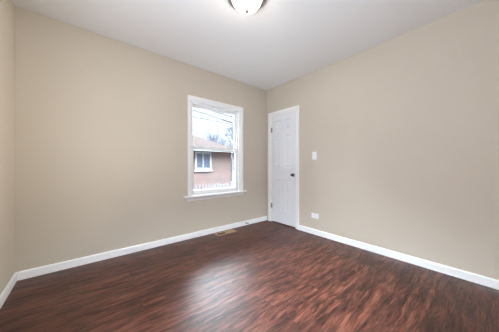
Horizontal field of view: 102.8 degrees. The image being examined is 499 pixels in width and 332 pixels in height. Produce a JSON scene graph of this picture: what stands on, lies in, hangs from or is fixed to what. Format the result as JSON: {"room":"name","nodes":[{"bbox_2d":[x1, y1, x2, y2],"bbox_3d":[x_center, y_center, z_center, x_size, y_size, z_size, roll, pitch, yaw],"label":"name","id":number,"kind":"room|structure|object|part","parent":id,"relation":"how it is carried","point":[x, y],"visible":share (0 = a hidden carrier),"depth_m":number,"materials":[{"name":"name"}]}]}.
{"room":"empty bedroom","nodes":[
{"label":"empty bedroom","id":0,"kind":"room"},
{"bbox_2d":[0,0,14,294],"bbox_3d":[-1.125,-0.208,0.449,0.150,2.575,3.550,0,0,-40],"label":"wall","id":1,"kind":"structure","parent":0,"point":[7,8],"depth_m":1.67,"materials":[{"name":"beige paint"}]},
{"bbox_2d":[0,273,16,308],"bbox_3d":[-1.106,1.039,0.556,0.013,0.080,3.387,0,0,-40],"label":"baseboard","id":2,"kind":"structure","parent":1,"relation":"attached to","point":[13,280],"depth_m":1.66,"materials":[{"name":"white wood"}]},
{"bbox_2d":[15,6,266,271],"bbox_3d":[-1.034,-0.212,2.924,3.441,2.575,0.150,0,0,-40],"label":"wall","id":3,"kind":"structure","parent":0,"point":[101,122],"depth_m":2.29,"materials":[{"name":"beige paint"}]},
{"bbox_2d":[15,216,266,280],"bbox_3d":[-0.925,1.035,2.910,3.291,0.080,0.013,0,0,-40],"label":"baseboard","id":4,"kind":"structure","parent":3,"relation":"attached to","point":[33,272],"depth_m":2.38,"materials":[{"name":"white wood"}]},
{"bbox_2d":[184,95,246,201],"bbox_3d":[-0.545,-0.261,3.289,1.138,1.566,0.210,0,0,-40],"label":"window","id":5,"kind":"structure","parent":3,"relation":"in","point":[193,101],"depth_m":3.29,"materials":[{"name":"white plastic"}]},
{"bbox_3d":[-0.586,-0.596,3.339,0.838,0.701,0.032,0,0,-40],"label":"sash","id":6,"kind":"part","parent":5,"relation":"part of","materials":[{"name":"white plastic"}]},
{"bbox_3d":[-0.562,0.055,3.310,0.838,0.730,0.032,0,0,-40],"label":"sash","id":7,"kind":"part","parent":5,"relation":"part of","materials":[{"name":"white plastic"}]},
{"bbox_3d":[-0.574,-0.267,3.325,0.870,1.402,0.087,0,0,-40],"label":"vinyl frame","id":8,"kind":"part","parent":5,"relation":"part of","materials":[{"name":"white plastic"}]},
{"bbox_2d":[12,0,483,89],"bbox_3d":[0.223,-1.548,1.658,3.771,0.100,3.700,0,0,-40],"label":"ceiling","id":9,"kind":"structure","parent":0,"point":[282,41],"depth_m":2.15,"materials":[{"name":"white paint"}]},
{"bbox_2d":[228,0,265,13],"bbox_3d":[-0.023,-1.419,1.745,0.350,0.157,0.350,0,0,-40],"label":"ceiling light","id":10,"kind":"object","parent":9,"relation":"attached to","point":[243,6],"visible":1,"depth_m":1.74,"materials":[{"name":"white glass"}]},
{"bbox_2d":[0,220,498,331],"bbox_3d":[0.223,1.107,1.662,3.771,0.060,3.700,0,0,-40],"label":"floor","id":11,"kind":"structure","parent":0,"point":[263,276],"depth_m":1.70,"materials":[{"name":"brown wood"}]},
{"bbox_2d":[215,229,235,235],"bbox_3d":[-0.386,1.072,3.209,0.350,0.006,0.130,0,0,-40],"label":"floor vent","id":12,"kind":"object","parent":11,"relation":"in","point":[231,230],"visible":1,"depth_m":3.20,"materials":[{"name":"beige metal"}]},
{"bbox_2d":[267,0,498,279],"bbox_3d":[1.550,-0.212,2.756,0.330,2.575,3.700,0,0,-40],"label":"wall","id":13,"kind":"structure","parent":0,"point":[403,130],"depth_m":2.20,"materials":[{"name":"beige paint"}]},
{"bbox_2d":[271,111,295,226],"bbox_3d":[0.597,0.053,3.636,0.098,2.002,0.581,0,0,-40],"label":"door","id":14,"kind":"structure","parent":13,"relation":"in","point":[283,130],"depth_m":3.61,"materials":[{"name":"white paint"}]},
{"bbox_2d":[268,105,298,229],"bbox_3d":[0.646,0.024,3.671,0.138,2.100,0.726,0,0,-40],"label":"door frame","id":15,"kind":"structure","parent":13,"relation":"attached to","point":[294,108],"depth_m":3.69,"materials":[{"name":"white wood"}]},
{"bbox_2d":[312,152,316,159],"bbox_3d":[1.019,-0.162,3.130,0.012,0.122,0.076,0,0,-40],"label":"light switch","id":16,"kind":"object","parent":13,"relation":"attached to","point":[314,154],"visible":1,"depth_m":3.13,"materials":[{"name":"white plastic"}]},
{"bbox_2d":[312,213,318,218],"bbox_3d":[1.027,0.782,3.123,0.010,0.078,0.124,0,0,-40],"label":"power outlet","id":17,"kind":"object","parent":13,"relation":"attached to","point":[314,215],"visible":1,"depth_m":3.12,"materials":[{"name":"white plastic"}]},
{"bbox_2d":[299,225,498,289],"bbox_3d":[1.667,1.036,2.347,0.013,0.080,2.618,0,0,-40],"label":"baseboard","id":18,"kind":"structure","parent":13,"relation":"attached to","point":[479,279],"depth_m":2.17,"materials":[{"name":"white wood"}]},
{"label":"outside","id":19,"kind":"structure","parent":0,"visible":0},
{"bbox_3d":[-6.029,1.761,11.674,90.000,0.100,100.000,0,0,-40],"label":"ground","id":20,"kind":"structure","parent":19,"visible":0},
{"bbox_2d":[193,135,233,188],"bbox_3d":[-5.823,-0.318,9.506,8.280,4.066,7.280,0,0,-40],"label":"brick house","id":21,"kind":"structure","parent":20,"relation":"on","point":[210,167],"depth_m":8.85,"materials":[{"name":"brick"}]},
{"bbox_3d":[-2.140,-0.229,8.463,0.270,0.610,0.020,0,0,-40],"label":"pane","id":22,"kind":"part","parent":21,"relation":"part of","materials":[{"name":"glass"}]},
{"bbox_3d":[-1.885,-0.229,8.673,0.270,0.610,0.020,0,0,-40],"label":"pane","id":23,"kind":"part","parent":21,"relation":"part of","materials":[{"name":"glass"}]},
{"bbox_2d":[194,183,233,189],"bbox_3d":[-0.918,1.154,6.900,5.000,1.130,0.150,0,0,-40],"label":"picket fence","id":24,"kind":"object","parent":20,"relation":"on","point":[221,186],"visible":0.14,"depth_m":6.60,"materials":[{"name":"white paint"}]},
{"bbox_2d":[201,124,232,155],"bbox_3d":[-3.057,-1.755,22.771,6.740,6.905,5.962,0,0,-28],"label":"bare tree","id":25,"kind":"object","parent":20,"relation":"on","point":[212,138],"visible":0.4,"depth_m":21.91,"materials":[{"name":"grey plant"}]},
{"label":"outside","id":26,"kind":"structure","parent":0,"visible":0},
{"bbox_2d":[193,109,232,122],"bbox_3d":[-2.827,-3.150,11.717,13.008,1.745,0.110,0,0,-40],"label":"power line","id":27,"kind":"object","parent":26,"point":[193,109],"visible":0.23,"depth_m":12.23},
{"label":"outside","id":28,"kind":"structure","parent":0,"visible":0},
{"bbox_2d":[193,116,232,124],"bbox_3d":[-3.018,-2.902,11.948,13.002,0.483,0.068,0,0,-40],"label":"power line","id":29,"kind":"object","parent":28,"point":[193,116],"visible":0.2,"depth_m":12.51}
]}

